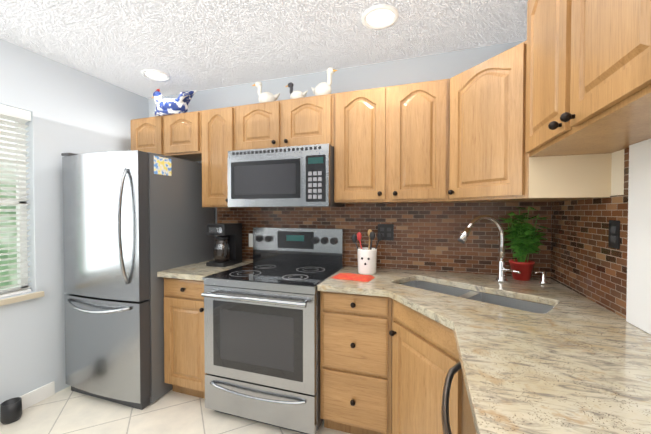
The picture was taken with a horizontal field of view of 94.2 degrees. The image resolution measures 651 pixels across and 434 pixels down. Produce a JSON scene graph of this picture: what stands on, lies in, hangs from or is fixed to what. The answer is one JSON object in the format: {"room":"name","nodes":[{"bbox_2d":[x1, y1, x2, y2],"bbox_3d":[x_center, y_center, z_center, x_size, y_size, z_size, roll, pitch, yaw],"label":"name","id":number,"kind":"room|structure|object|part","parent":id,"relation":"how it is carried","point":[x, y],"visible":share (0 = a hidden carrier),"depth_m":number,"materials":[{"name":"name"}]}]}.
{"room":"kitchen","nodes":[
{"label":"kitchen","id":0,"kind":"room"},
{"bbox_2d":[0,38,148,403],"bbox_3d":[-2.532,0.099,0.828,0.150,2.447,4.600,0,1,18],"label":"wall","id":1,"kind":"structure","parent":0,"point":[73,110],"depth_m":2.18,"materials":[{"name":"white paint"}]},
{"bbox_2d":[0,122,27,293],"bbox_3d":[-2.316,-0.093,1.556,0.035,1.254,1.225,0,1,18],"label":"window","id":2,"kind":"structure","parent":1,"relation":"in","point":[20,254],"depth_m":2.11,"materials":[{"name":"white plastic"}]},
{"bbox_2d":[0,104,30,297],"bbox_3d":[-2.260,-0.093,1.537,0.063,1.249,1.215,0,1,18],"label":"window blinds","id":3,"kind":"object","parent":2,"relation":"attached to","point":[14,114],"visible":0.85,"depth_m":2.03,"materials":[{"name":"white plastic"}]},
{"bbox_2d":[0,291,43,305],"bbox_3d":[-2.269,0.552,1.552,0.175,0.034,1.285,0,1,18],"label":"window sill","id":4,"kind":"structure","parent":1,"relation":"attached to","point":[15,299],"depth_m":2.01,"materials":[{"name":"beige stone"}]},
{"bbox_2d":[20,381,54,409],"bbox_3d":[-2.586,1.283,0.429,0.014,0.095,3.770,0,1,18],"label":"baseboard","id":5,"kind":"structure","parent":1,"relation":"attached to","point":[35,396],"depth_m":2.12,"materials":[{"name":"white wood"}]},
{"bbox_2d":[0,386,349,433],"bbox_3d":[-0.858,1.382,0.344,3.947,0.100,5.100,0,1,18],"label":"floor","id":6,"kind":"structure","parent":0,"point":[67,410],"depth_m":1.95,"materials":[{"name":"tile"}]},
{"bbox_2d":[0,397,21,424],"bbox_3d":[-2.014,1.243,1.940,0.100,0.119,0.100,0,1,18],"label":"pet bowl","id":7,"kind":"object","parent":6,"relation":"on","point":[11,410],"visible":0.96,"depth_m":1.91,"materials":[{"name":"black plastic"}]},
{"bbox_2d":[61,150,214,409],"bbox_3d":[-1.471,0.414,2.426,0.743,1.760,0.837,0,1,18],"label":"fridge","id":8,"kind":"object","parent":6,"relation":"on","point":[135,222],"visible":0.96,"depth_m":2.10,"materials":[{"name":"grey metal"}]},
{"bbox_2d":[164,278,205,398],"bbox_3d":[-0.882,0.859,2.366,0.413,0.872,0.639,0,1,18],"label":"base cabinet","id":9,"kind":"object","parent":6,"relation":"on","point":[184,363],"visible":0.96,"depth_m":2.10,"materials":[{"name":"brown wood"}]},
{"bbox_2d":[157,259,252,280],"bbox_3d":[-0.882,0.398,2.359,0.414,0.035,0.640,0,1,18],"label":"countertop","id":10,"kind":"structure","parent":9,"relation":"on","point":[198,271],"depth_m":2.15,"materials":[{"name":"stone"}]},
{"bbox_2d":[206,223,241,266],"bbox_3d":[-0.799,0.216,2.423,0.177,0.325,0.240,0,1,18],"label":"coffee maker","id":11,"kind":"object","parent":10,"relation":"on","point":[227,249],"visible":1,"depth_m":2.35,"materials":[{"name":"black plastic"}]},
{"bbox_2d":[201,227,344,433],"bbox_3d":[-0.331,0.697,2.131,0.771,1.205,0.724,0,1,18],"label":"stove","id":12,"kind":"object","parent":6,"relation":"on","point":[262,335],"visible":1,"depth_m":1.86,"materials":[{"name":"silver metal"}]},
{"bbox_2d":[320,291,391,433],"bbox_3d":[0.250,0.866,1.987,0.416,0.872,0.639,0,1,18],"label":"base cabinet","id":13,"kind":"object","parent":6,"relation":"on","point":[355,367],"visible":0.96,"depth_m":1.72,"materials":[{"name":"brown wood"}]},
{"bbox_2d":[389,299,445,433],"bbox_3d":[0.495,0.876,1.441,0.405,0.872,0.456,0,1,18],"label":"base cabinet","id":14,"kind":"object","parent":6,"relation":"on","point":[425,357],"depth_m":1.44,"materials":[{"name":"brown wood"}]},
{"bbox_2d":[441,327,461,433],"bbox_3d":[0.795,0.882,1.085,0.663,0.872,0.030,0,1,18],"label":"base cabinet","id":15,"kind":"object","parent":6,"relation":"on","point":[449,351],"depth_m":1.20,"materials":[{"name":"brown wood"}]},
{"bbox_2d":[317,266,650,433],"bbox_3d":[0.382,0.424,0.909,1.346,0.035,2.590,0,1,18],"label":"countertop","id":16,"kind":"structure","parent":15,"relation":"on","point":[571,362],"depth_m":0.90,"materials":[{"name":"stone"}]},
{"bbox_2d":[331,273,374,281],"bbox_3d":[0.176,0.378,1.931,0.250,0.023,0.150,1,1,26],"label":"cloth","id":17,"kind":"object","parent":16,"relation":"on","point":[356,277],"visible":1,"depth_m":1.89,"materials":[{"name":"red fabric"}]},
{"bbox_2d":[352,229,382,274],"bbox_3d":[0.283,0.235,2.061,0.198,0.300,0.136,0,1,18],"label":"utensil crock","id":18,"kind":"object","parent":16,"relation":"on","point":[367,259],"visible":1,"depth_m":2.02,"materials":[{"name":"white ceramic"}]},
{"bbox_2d":[401,280,553,313],"bbox_3d":[0.751,0.530,1.636,0.340,0.200,0.820,-1,1,-42],"label":"sink","id":19,"kind":"object","parent":16,"relation":"in","point":[529,306],"visible":0.02,"depth_m":1.68,"materials":[{"name":"silver metal"}]},
{"bbox_2d":[458,215,520,282],"bbox_3d":[0.956,0.189,1.799,0.330,0.400,0.183,0,1,18],"label":"faucet","id":20,"kind":"object","parent":16,"relation":"on","point":[463,237],"visible":1,"depth_m":1.80,"materials":[{"name":"silver metal"}]},
{"bbox_2d":[498,207,548,280],"bbox_3d":[1.207,0.160,1.859,0.269,0.456,0.247,0,1,18],"label":"potted plant","id":21,"kind":"object","parent":16,"relation":"on","point":[522,242],"visible":1,"depth_m":1.83,"materials":[{"name":"red"}]},
{"bbox_2d":[535,271,547,284],"bbox_3d":[1.250,0.350,1.758,0.073,0.080,0.056,0,1,18],"label":"soap dispenser","id":22,"kind":"object","parent":16,"relation":"on","point":[543,281],"visible":1,"depth_m":1.75,"materials":[{"name":"silver metal"}]},
{"bbox_2d":[441,362,475,433],"bbox_3d":[0.673,0.890,0.785,0.700,0.868,0.604,0,1,18],"label":"dishwasher","id":23,"kind":"object","parent":6,"relation":"on","point":[467,425],"visible":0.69,"depth_m":0.99,"materials":[{"name":"grey metal"}]},
{"bbox_2d":[0,0,527,97],"bbox_3d":[-0.858,-1.165,0.298,3.947,0.100,5.100,0,1,18],"label":"ceiling","id":24,"kind":"structure","parent":0,"point":[188,45],"depth_m":1.90,"materials":[{"name":"white paint"}]},
{"bbox_2d":[141,69,169,81],"bbox_3d":[-1.375,-1.146,2.454,0.210,0.013,0.210,0,1,18],"label":"recessed light","id":25,"kind":"object","parent":24,"relation":"in","point":[156,75],"visible":0.98,"depth_m":2.45,"materials":[{"name":"white glass"}]},
{"bbox_2d":[361,4,398,29],"bbox_3d":[0.310,-1.133,1.722,0.210,0.013,0.210,0,1,18],"label":"recessed light","id":26,"kind":"object","parent":24,"relation":"in","point":[379,16],"visible":1,"depth_m":1.72,"materials":[{"name":"white glass"}]},
{"bbox_2d":[149,39,551,241],"bbox_3d":[-0.121,0.069,2.526,3.947,2.447,0.150,0,1,18],"label":"wall","id":27,"kind":"structure","parent":0,"point":[438,66],"depth_m":2.30,"materials":[{"name":"white paint"}]},
{"bbox_2d":[130,111,201,161],"bbox_3d":[-1.289,-0.677,2.648,0.745,0.335,0.328,0,1,18],"label":"upper cabinet","id":28,"kind":"object","parent":27,"relation":"attached to","point":[179,135],"visible":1,"depth_m":2.48,"materials":[{"name":"brown wood"}]},
{"bbox_2d":[152,89,197,115],"bbox_3d":[-1.309,-0.976,2.572,0.442,0.264,0.268,0,1,18],"label":"rooster figurine","id":29,"kind":"object","parent":28,"relation":"on","point":[170,106],"visible":0.9,"depth_m":2.49,"materials":[{"name":"blue ceramic"}]},
{"bbox_2d":[201,106,254,207],"bbox_3d":[-0.790,-0.460,2.466,0.316,0.763,0.365,0,1,18],"label":"upper cabinet","id":30,"kind":"object","parent":27,"relation":"attached to","point":[218,134],"visible":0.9,"depth_m":2.33,"materials":[{"name":"brown wood"}]},
{"bbox_2d":[236,93,333,149],"bbox_3d":[-0.270,-0.661,2.289,0.775,0.355,0.365,0,1,18],"label":"upper cabinet","id":31,"kind":"object","parent":27,"relation":"attached to","point":[295,122],"visible":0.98,"depth_m":2.14,"materials":[{"name":"brown wood"}]},
{"bbox_2d":[252,81,279,102],"bbox_3d":[-0.451,-0.936,2.307,0.203,0.192,0.096,0,1,18],"label":"duck figurine","id":32,"kind":"object","parent":31,"relation":"on","point":[266,97],"visible":0.75,"depth_m":2.28,"materials":[{"name":"white ceramic"}]},
{"bbox_2d":[227,144,344,207],"bbox_3d":[-0.280,-0.277,2.267,0.769,0.404,0.418,0,1,18],"label":"microwave","id":33,"kind":"object","parent":31,"relation":"attached to","point":[296,176],"visible":0.98,"depth_m":2.06,"materials":[{"name":"silver metal"}]},
{"bbox_2d":[285,82,307,98],"bbox_3d":[-0.213,-0.916,2.228,0.174,0.156,0.073,0,1,18],"label":"duck figurine","id":34,"kind":"object","parent":31,"relation":"on","point":[296,94],"visible":0.77,"depth_m":2.20,"materials":[{"name":"white ceramic"}]},
{"bbox_2d":[311,67,336,95],"bbox_3d":[-0.012,-0.942,2.160,0.222,0.210,0.105,0,1,18],"label":"duck figurine","id":35,"kind":"object","parent":31,"relation":"on","point":[323,88],"visible":0.81,"depth_m":2.11,"materials":[{"name":"white ceramic"}]},
{"bbox_2d":[217,202,551,277],"bbox_3d":[0.230,0.153,2.327,2.538,0.525,0.008,0,1,18],"label":"backsplash","id":36,"kind":"structure","parent":27,"relation":"attached to","point":[426,235],"depth_m":2.17,"materials":[{"name":"brick"}]},
{"bbox_2d":[249,234,252,246],"bbox_3d":[-0.630,0.201,2.607,0.070,0.116,0.006,0,1,18],"label":"outlet","id":37,"kind":"object","parent":36,"relation":"attached to","point":[250,240],"visible":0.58,"depth_m":2.61,"materials":[{"name":"white plastic"}]},
{"bbox_2d":[378,224,393,239],"bbox_3d":[0.446,0.113,2.246,0.116,0.120,0.006,0,1,18],"label":"electrical outlet","id":38,"kind":"object","parent":36,"relation":"attached to","point":[386,231],"visible":0.81,"depth_m":2.24,"materials":[{"name":"black plastic"}]},
{"bbox_2d":[334,79,449,203],"bbox_3d":[0.441,-0.467,2.054,0.722,0.735,0.365,0,1,18],"label":"upper cabinet","id":39,"kind":"object","parent":27,"relation":"attached to","point":[391,144],"visible":1,"depth_m":1.91,"materials":[{"name":"brown wood"}]},
{"bbox_2d":[446,40,611,202],"bbox_3d":[1.033,-0.461,1.708,0.639,0.735,0.645,0,1,18],"label":"upper cabinet","id":40,"kind":"object","parent":27,"relation":"attached to","point":[488,159],"depth_m":1.50,"materials":[{"name":"brown wood"}]},
{"bbox_3d":[1.089,-0.181,1.355,0.307,0.189,0.002,0,1,18],"label":"corner wall cabinet end","id":41,"kind":"part","parent":40,"relation":"part of","materials":[{"name":"beige wood"}]},
{"bbox_2d":[611,139,650,334],"bbox_3d":[0.901,0.078,0.352,0.030,0.673,2.075,0,1,18],"label":"wall","id":42,"kind":"structure","parent":0,"point":[638,307],"depth_m":1.10,"materials":[{"name":"white paint"}]},
{"bbox_2d":[525,0,650,156],"bbox_3d":[0.918,-0.629,0.924,0.365,0.720,0.910,0,1,18],"label":"upper cabinet","id":43,"kind":"object","parent":42,"relation":"attached to","point":[588,76],"visible":1,"depth_m":0.92,"materials":[{"name":"brown wood"}]},
{"bbox_3d":[0.785,0.119,-0.281,0.150,2.447,4.600,0,1,18],"label":"wall","id":44,"kind":"structure","parent":0,"visible":0},
{"bbox_2d":[551,147,628,318],"bbox_3d":[1.308,0.075,1.533,0.008,0.710,0.810,0,1,18],"label":"backsplash","id":45,"kind":"structure","parent":44,"relation":"attached to","point":[587,262],"depth_m":1.44,"materials":[{"name":"brick"}]},
{"bbox_2d":[608,220,619,248],"bbox_3d":[1.213,0.073,1.273,0.006,0.116,0.072,0,1,18],"label":"electrical outlet","id":46,"kind":"object","parent":45,"relation":"attached to","point":[614,234],"visible":1,"depth_m":1.27,"materials":[{"name":"black plastic"}]},
{"label":"outside","id":47,"kind":"structure","parent":0,"visible":0},
{"bbox_2d":[0,118,17,288],"bbox_3d":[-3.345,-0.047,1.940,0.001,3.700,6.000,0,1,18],"label":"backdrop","id":48,"kind":"structure","parent":47,"point":[6,251],"depth_m":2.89,"materials":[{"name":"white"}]}
]}

